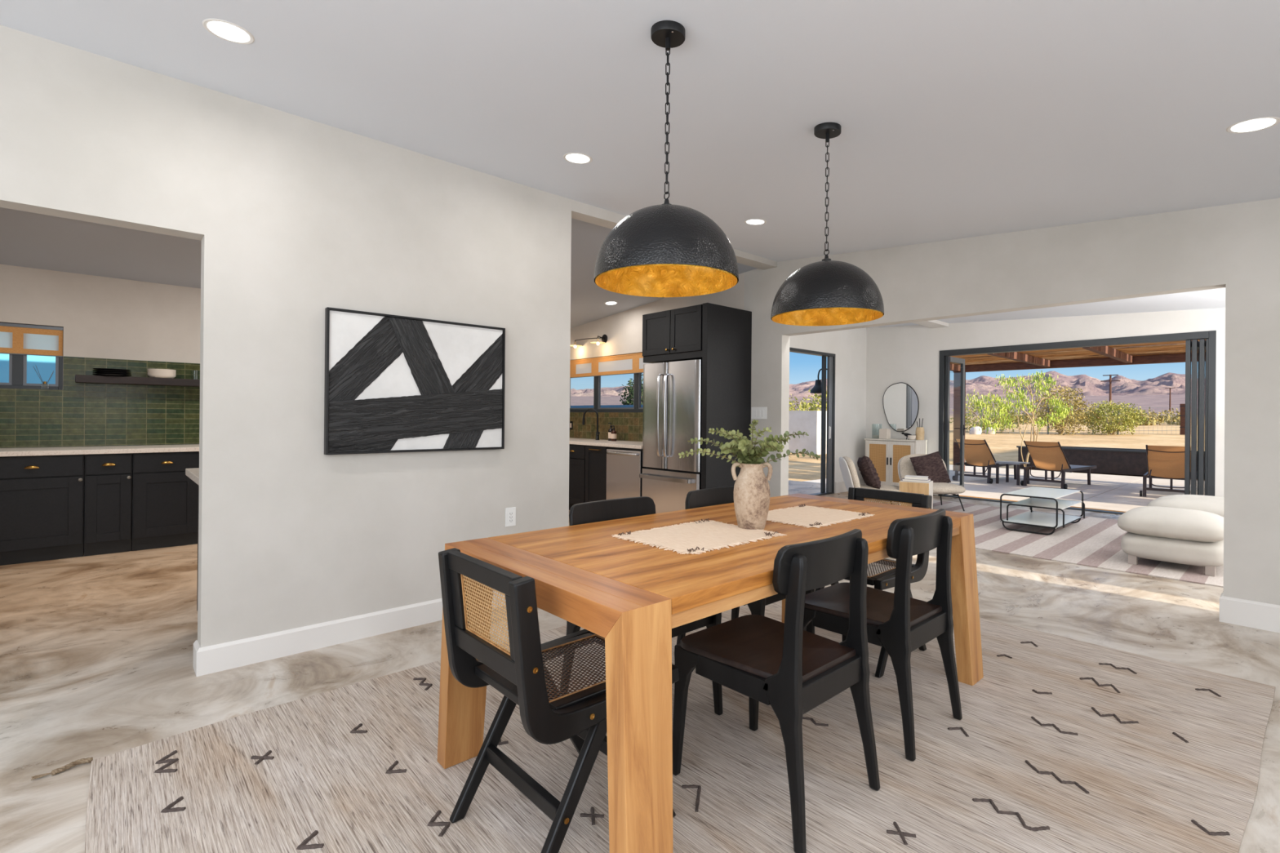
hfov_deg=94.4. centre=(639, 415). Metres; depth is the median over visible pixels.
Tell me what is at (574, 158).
diffuser
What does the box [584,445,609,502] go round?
base cabinet
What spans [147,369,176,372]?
serving bowl
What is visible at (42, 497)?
base cabinet
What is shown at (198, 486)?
base cabinet
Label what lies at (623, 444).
countertop
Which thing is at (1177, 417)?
desert shrub
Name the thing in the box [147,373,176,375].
serving bowl
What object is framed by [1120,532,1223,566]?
cushion
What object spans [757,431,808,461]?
branch
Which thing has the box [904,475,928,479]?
book
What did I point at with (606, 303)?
diffuser
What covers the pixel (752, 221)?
diffuser
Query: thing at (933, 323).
beam
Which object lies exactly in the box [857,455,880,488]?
throw pillow
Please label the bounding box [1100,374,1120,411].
pole
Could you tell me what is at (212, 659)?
baseboard
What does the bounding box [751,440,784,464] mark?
branch
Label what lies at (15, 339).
roller blind
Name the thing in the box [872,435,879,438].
candle
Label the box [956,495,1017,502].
door mat
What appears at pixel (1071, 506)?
door mat
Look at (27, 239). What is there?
ceiling
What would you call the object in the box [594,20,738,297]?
pendant lamp
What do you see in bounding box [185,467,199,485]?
countertop
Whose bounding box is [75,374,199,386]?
floating shelf
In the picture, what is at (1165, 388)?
pole
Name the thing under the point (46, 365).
sky
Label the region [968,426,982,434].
boulder
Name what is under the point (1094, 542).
striped rug
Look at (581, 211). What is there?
ridge beam
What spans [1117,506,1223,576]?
ottoman
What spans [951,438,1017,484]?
sun lounger
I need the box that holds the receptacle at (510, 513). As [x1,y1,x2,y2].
[508,511,513,522]
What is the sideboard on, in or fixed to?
on the floor
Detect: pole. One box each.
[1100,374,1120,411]
[1164,387,1175,411]
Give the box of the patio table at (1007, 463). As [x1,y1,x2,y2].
[995,461,1030,485]
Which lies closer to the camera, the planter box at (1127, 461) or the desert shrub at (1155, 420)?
the planter box at (1127, 461)
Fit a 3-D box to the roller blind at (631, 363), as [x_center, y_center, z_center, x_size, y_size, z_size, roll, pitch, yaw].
[-0.437,-0.679,8.043,0.024,0.259,2.044,1,0,-42]
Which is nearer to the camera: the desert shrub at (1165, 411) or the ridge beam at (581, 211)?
the ridge beam at (581, 211)
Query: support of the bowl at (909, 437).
on the sideboard
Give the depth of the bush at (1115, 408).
30.54 m
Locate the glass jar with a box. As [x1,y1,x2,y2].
[871,423,879,438]
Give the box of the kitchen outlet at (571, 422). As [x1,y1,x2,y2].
[569,421,573,429]
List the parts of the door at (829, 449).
handle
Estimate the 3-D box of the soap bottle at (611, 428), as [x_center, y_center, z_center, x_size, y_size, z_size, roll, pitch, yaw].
[-0.377,0.205,7.713,0.073,0.234,0.073,1,0,-19]
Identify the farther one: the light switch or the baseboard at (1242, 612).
the light switch
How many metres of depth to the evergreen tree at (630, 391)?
33.72 m
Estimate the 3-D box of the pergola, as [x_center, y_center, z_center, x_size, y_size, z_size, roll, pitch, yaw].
[10.403,0.058,9.058,4.084,2.606,12.050,1,0,-42]
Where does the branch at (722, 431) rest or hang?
in the vase
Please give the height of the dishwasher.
0.838 m
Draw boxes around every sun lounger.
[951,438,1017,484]
[1020,440,1097,488]
[1139,444,1196,497]
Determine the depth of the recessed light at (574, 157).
3.32 m
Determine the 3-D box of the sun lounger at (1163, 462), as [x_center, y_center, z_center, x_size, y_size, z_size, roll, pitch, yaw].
[9.164,0.917,10.210,0.740,0.872,1.841,0,0,44]
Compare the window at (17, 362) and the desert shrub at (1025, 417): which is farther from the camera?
the desert shrub at (1025, 417)
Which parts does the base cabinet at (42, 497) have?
cup pull, drawer, door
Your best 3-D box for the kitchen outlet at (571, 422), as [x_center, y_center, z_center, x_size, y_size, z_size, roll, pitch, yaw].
[-1.003,0.138,8.609,0.008,0.120,0.080,1,0,-42]
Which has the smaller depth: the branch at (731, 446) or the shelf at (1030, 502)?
the branch at (731, 446)
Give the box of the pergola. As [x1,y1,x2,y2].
[949,339,1199,471]
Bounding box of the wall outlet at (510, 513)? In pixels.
[505,506,515,526]
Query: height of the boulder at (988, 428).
0.503 m
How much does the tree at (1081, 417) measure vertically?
3.065 m
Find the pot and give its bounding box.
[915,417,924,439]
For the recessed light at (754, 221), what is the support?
in the ceiling at (957, 119)
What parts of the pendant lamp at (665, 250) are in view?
lamp shade, chain, canopy stem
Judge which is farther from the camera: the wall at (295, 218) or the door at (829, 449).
the door at (829, 449)
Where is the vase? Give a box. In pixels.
[731,462,772,529]
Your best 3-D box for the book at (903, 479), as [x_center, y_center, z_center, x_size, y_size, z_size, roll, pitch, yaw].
[3.433,0.794,7.359,0.290,0.026,0.230,0,0,36]
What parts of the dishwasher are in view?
handle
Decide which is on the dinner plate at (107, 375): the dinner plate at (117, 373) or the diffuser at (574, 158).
the dinner plate at (117, 373)
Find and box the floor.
[0,480,1279,852]
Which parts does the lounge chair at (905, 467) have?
backrest, frame, seat, leg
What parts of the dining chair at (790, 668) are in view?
leg, rail, leg, seat, leg, backrest, rail, leg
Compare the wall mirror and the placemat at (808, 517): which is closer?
the placemat at (808, 517)
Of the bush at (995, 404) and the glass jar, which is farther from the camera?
the bush at (995, 404)
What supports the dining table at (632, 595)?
on the area rug at (1062, 744)
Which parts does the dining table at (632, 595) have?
leg, leg, leg, leg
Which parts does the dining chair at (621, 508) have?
leg, backrest, rail, leg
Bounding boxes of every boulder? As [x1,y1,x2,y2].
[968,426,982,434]
[984,426,995,434]
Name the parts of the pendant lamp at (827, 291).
chain, lamp shade, canopy stem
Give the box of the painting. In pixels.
[324,306,505,454]
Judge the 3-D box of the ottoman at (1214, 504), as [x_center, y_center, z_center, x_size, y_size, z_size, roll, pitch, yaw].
[5.269,0.996,5.407,0.780,0.509,0.950,1,0,-42]
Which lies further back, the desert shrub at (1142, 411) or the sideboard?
the desert shrub at (1142, 411)
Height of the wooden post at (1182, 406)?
1.750 m
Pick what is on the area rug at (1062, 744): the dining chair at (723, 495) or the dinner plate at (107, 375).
the dining chair at (723, 495)
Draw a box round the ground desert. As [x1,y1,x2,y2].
[570,394,1204,481]
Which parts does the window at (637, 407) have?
sash, sash, sash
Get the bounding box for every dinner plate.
[92,368,131,371]
[92,373,131,376]
[93,369,131,373]
[93,372,130,374]
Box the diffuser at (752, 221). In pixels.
[746,219,764,224]
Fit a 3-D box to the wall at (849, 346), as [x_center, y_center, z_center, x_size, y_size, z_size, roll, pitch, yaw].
[2.206,-0.211,8.797,4.715,2.900,0.130,1,0,-42]
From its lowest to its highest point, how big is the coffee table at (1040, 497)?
0.391 m
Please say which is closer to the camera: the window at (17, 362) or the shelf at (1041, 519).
the window at (17, 362)
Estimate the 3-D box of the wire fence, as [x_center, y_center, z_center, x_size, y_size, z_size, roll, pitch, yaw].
[21.367,0.258,30.970,14.267,1.527,0.012,0,0,0]
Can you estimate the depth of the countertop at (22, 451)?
5.07 m
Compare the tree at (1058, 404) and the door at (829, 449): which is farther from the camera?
the tree at (1058, 404)
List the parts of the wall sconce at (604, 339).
lamp shade, arm, lamp shade, wall plate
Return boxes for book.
[902,478,930,482]
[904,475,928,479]
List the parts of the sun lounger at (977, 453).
leg, leg, leg, rail, leg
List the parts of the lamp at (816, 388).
lamp shade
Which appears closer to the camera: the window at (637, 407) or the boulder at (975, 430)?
the window at (637, 407)
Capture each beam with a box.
[571,199,777,270]
[911,320,948,328]
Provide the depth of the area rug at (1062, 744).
1.99 m
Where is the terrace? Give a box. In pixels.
[804,464,1191,511]
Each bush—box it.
[789,396,821,410]
[801,388,826,410]
[949,398,1035,433]
[1078,399,1151,435]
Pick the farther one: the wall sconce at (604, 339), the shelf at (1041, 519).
the wall sconce at (604, 339)
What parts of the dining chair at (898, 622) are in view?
leg, leg, rail, seat, leg, backrest, rail, leg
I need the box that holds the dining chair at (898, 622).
[803,508,962,761]
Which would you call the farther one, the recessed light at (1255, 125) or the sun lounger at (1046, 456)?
the sun lounger at (1046, 456)
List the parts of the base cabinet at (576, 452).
drawer, door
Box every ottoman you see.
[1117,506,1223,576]
[1146,494,1223,517]
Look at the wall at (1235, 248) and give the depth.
4.03 m
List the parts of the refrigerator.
door, handle, handle, handle, freezer drawer, door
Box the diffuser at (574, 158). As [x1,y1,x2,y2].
[565,154,589,163]
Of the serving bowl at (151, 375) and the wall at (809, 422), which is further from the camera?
the wall at (809, 422)
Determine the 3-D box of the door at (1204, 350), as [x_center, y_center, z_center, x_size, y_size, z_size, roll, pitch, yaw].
[6.023,0.128,8.411,0.732,2.288,3.132,1,0,-42]
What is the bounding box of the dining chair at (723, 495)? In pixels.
[676,485,814,644]
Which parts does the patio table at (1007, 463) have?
leg, leg, leg, leg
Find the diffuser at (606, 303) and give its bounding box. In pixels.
[605,302,616,304]
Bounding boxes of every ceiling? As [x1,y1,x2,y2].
[0,0,1279,262]
[0,207,757,328]
[865,288,1225,328]
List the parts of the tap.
spout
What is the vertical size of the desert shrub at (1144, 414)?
1.365 m
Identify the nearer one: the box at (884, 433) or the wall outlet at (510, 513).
the wall outlet at (510, 513)
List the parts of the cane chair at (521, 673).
leg, frame, frame, seat frame, leg, leg, frame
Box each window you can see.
[0,322,63,390]
[569,352,643,412]
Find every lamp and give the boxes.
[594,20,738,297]
[770,122,884,325]
[809,368,826,393]
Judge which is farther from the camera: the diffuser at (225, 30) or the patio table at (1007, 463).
the patio table at (1007, 463)
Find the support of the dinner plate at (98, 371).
on the dinner plate at (117, 373)
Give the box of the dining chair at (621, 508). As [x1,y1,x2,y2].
[560,496,722,715]
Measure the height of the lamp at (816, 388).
0.417 m
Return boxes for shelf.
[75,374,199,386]
[1000,511,1081,528]
[1011,497,1081,509]
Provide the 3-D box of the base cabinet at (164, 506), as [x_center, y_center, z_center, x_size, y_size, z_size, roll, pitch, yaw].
[-4.437,0.750,5.530,0.468,0.852,0.681,1,0,-42]
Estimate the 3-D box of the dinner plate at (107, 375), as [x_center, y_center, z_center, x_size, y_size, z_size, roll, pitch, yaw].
[-4.850,-0.371,5.447,0.270,0.016,0.270,1,0,-42]
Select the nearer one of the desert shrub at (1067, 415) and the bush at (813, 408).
the bush at (813, 408)
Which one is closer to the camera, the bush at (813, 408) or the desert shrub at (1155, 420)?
the bush at (813, 408)
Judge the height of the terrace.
0.100 m
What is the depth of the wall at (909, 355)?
8.95 m
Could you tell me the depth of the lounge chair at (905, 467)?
8.02 m
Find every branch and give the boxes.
[678,448,746,466]
[687,437,747,463]
[708,427,753,462]
[720,440,752,463]
[721,430,757,464]
[737,439,756,463]
[748,419,758,449]
[749,434,789,463]
[751,426,771,462]
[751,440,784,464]
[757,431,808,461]
[761,448,820,463]
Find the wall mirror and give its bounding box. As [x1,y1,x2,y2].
[882,382,919,431]
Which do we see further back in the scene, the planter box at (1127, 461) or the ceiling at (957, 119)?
the planter box at (1127, 461)
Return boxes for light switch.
[751,407,767,418]
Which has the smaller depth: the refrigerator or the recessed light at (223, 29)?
the recessed light at (223, 29)
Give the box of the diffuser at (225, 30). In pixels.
[207,21,249,42]
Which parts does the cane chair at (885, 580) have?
frame, seat frame, leg, frame, frame, leg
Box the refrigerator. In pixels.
[639,359,702,513]
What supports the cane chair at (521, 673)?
on the area rug at (1062, 744)
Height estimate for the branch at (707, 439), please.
0.183 m
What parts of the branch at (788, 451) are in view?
stem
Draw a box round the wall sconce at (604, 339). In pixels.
[570,334,607,347]
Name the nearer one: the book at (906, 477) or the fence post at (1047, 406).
the book at (906, 477)
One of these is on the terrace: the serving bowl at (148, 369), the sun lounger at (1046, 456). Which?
the sun lounger at (1046, 456)
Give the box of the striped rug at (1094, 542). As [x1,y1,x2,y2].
[933,500,1223,587]
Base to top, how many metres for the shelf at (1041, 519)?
0.010 m
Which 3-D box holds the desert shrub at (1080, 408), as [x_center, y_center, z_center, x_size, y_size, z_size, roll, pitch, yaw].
[49.546,-0.217,70.247,8.461,1.778,8.921,1,0,-42]
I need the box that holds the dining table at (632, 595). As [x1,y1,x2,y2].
[437,493,983,852]
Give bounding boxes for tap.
[582,408,599,439]
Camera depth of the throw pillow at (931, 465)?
8.06 m
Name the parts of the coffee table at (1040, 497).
frame, frame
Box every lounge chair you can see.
[839,456,901,505]
[897,453,965,511]
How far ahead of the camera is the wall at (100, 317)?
5.50 m
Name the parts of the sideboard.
rattan panel, door, door, rattan panel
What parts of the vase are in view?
handle, handle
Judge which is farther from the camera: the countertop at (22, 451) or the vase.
the countertop at (22, 451)
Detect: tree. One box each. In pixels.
[618,374,643,404]
[965,370,1073,466]
[1023,379,1099,435]
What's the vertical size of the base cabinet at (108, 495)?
0.852 m
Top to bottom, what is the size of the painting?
0.761 m
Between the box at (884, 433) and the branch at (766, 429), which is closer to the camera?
the branch at (766, 429)
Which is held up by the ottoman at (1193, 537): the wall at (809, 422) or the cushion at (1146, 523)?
the cushion at (1146, 523)
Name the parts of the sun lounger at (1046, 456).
leg, rail, leg, leg, rail, leg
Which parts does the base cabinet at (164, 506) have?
door, drawer, cup pull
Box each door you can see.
[789,346,835,495]
[937,330,1216,514]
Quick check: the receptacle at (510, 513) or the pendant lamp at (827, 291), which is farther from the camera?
the receptacle at (510, 513)
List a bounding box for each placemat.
[611,518,786,554]
[766,503,875,528]
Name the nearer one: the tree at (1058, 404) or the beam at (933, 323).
the beam at (933, 323)
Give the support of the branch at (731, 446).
in the vase
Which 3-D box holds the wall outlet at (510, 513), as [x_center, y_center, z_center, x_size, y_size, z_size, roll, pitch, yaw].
[-0.831,0.649,3.809,0.074,0.120,0.008,1,0,-42]
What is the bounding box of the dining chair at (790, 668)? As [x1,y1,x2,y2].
[672,528,879,852]
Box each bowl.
[146,371,175,373]
[146,373,175,378]
[147,368,176,371]
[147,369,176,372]
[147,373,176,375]
[907,435,915,439]
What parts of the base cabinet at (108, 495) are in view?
door, drawer, cup pull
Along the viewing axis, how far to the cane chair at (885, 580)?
3.06 m
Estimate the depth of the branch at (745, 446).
2.31 m
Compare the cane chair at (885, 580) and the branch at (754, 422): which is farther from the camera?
the cane chair at (885, 580)
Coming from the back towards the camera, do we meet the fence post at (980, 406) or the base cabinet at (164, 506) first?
the fence post at (980, 406)
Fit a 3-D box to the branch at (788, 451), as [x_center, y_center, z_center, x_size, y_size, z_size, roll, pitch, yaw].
[0.580,0.202,2.373,0.300,0.143,0.046,1,0,-6]
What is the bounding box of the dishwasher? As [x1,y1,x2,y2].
[605,447,646,499]
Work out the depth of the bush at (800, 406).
27.42 m
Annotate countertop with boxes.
[0,437,577,457]
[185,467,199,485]
[569,438,642,448]
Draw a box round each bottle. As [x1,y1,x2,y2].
[608,422,613,440]
[610,425,617,440]
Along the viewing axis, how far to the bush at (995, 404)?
32.60 m
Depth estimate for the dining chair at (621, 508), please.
2.47 m
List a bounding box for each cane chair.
[438,547,679,852]
[814,487,932,677]
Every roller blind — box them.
[0,322,62,356]
[569,352,649,377]
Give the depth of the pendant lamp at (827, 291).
2.61 m
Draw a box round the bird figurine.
[900,431,911,439]
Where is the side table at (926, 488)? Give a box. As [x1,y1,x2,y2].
[898,480,933,509]
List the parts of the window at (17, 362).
sash, sash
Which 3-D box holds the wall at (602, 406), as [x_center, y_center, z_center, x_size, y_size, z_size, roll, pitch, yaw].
[-4.934,0.389,34.036,0.200,1.930,26.800,1,0,-42]
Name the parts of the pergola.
post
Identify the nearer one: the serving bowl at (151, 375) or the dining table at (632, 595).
the dining table at (632, 595)
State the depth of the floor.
3.04 m
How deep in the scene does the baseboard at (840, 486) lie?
9.67 m
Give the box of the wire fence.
[949,407,1180,431]
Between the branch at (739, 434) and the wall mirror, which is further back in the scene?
the wall mirror
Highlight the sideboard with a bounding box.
[864,438,927,486]
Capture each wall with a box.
[0,25,571,647]
[0,264,200,448]
[569,198,1279,605]
[570,404,643,408]
[788,410,826,454]
[789,328,866,493]
[866,307,1225,497]
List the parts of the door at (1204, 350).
handle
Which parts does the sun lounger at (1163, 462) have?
leg, rail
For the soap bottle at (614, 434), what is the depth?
7.61 m
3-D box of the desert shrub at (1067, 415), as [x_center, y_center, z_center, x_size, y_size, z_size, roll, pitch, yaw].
[40.124,0.340,54.240,5.204,1.236,5.592,1,0,-42]
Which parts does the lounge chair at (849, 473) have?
backrest, seat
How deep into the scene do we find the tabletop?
6.59 m
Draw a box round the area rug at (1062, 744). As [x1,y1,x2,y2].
[31,584,1275,852]
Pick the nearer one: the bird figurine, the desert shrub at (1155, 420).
the bird figurine
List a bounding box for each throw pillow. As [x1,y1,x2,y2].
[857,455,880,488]
[910,451,951,482]
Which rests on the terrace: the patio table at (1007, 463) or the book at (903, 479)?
the patio table at (1007, 463)
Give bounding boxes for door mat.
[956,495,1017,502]
[1071,506,1125,512]
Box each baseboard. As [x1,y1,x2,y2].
[192,588,505,676]
[835,478,866,493]
[1218,591,1279,632]
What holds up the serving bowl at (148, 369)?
on the serving bowl at (148, 370)
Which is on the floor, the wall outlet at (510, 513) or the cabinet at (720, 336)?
the cabinet at (720, 336)
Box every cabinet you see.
[0,454,84,565]
[84,453,132,556]
[131,451,199,551]
[196,485,199,610]
[568,444,586,510]
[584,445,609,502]
[642,302,751,488]
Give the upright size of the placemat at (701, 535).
0.013 m
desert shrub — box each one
[991,413,1040,424]
[1020,408,1100,418]
[1044,414,1102,424]
[1103,413,1151,422]
[1104,415,1168,426]
[1105,406,1166,418]
[1148,408,1204,420]
[1151,411,1197,425]
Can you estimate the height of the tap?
0.422 m
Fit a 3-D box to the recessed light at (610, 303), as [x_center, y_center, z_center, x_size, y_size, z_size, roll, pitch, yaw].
[-0.357,-1.392,7.319,0.164,0.017,0.164,1,0,-42]
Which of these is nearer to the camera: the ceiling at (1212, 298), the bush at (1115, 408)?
the ceiling at (1212, 298)
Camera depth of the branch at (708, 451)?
2.35 m
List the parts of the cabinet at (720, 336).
door, door, panel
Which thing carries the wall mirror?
attached to the wall at (909, 355)
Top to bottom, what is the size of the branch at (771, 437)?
0.200 m
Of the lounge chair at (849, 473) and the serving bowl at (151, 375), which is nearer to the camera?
the serving bowl at (151, 375)
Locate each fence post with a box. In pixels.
[980,405,982,434]
[1047,405,1048,434]
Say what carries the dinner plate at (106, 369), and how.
on the dinner plate at (98, 371)
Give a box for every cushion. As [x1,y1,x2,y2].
[1117,506,1223,542]
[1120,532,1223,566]
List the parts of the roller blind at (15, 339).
sheer panel, head rail, sheer panel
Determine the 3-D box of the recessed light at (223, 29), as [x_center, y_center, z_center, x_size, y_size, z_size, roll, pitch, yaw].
[-1.562,-1.459,2.253,0.164,0.017,0.164,1,0,-42]
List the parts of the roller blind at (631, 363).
sheer panel, head rail, sheer panel, sheer panel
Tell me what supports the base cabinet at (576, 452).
on the floor
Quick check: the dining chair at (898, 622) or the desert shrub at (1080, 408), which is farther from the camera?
the desert shrub at (1080, 408)
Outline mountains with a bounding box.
[570,370,1197,397]
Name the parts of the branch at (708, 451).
stem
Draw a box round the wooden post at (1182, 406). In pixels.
[1179,404,1191,435]
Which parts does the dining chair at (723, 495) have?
leg, backrest, leg, leg, rail, leg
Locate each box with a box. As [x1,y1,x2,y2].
[879,428,890,439]
[1016,445,1147,475]
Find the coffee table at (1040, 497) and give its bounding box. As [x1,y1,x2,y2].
[1000,486,1084,534]
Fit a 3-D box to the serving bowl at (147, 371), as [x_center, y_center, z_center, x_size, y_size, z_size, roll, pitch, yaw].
[-4.583,-0.402,5.681,0.216,0.034,0.216,1,0,-42]
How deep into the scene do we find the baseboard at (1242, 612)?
3.49 m
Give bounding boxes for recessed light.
[202,18,254,44]
[563,152,592,164]
[604,301,617,305]
[744,218,766,225]
[1226,116,1279,133]

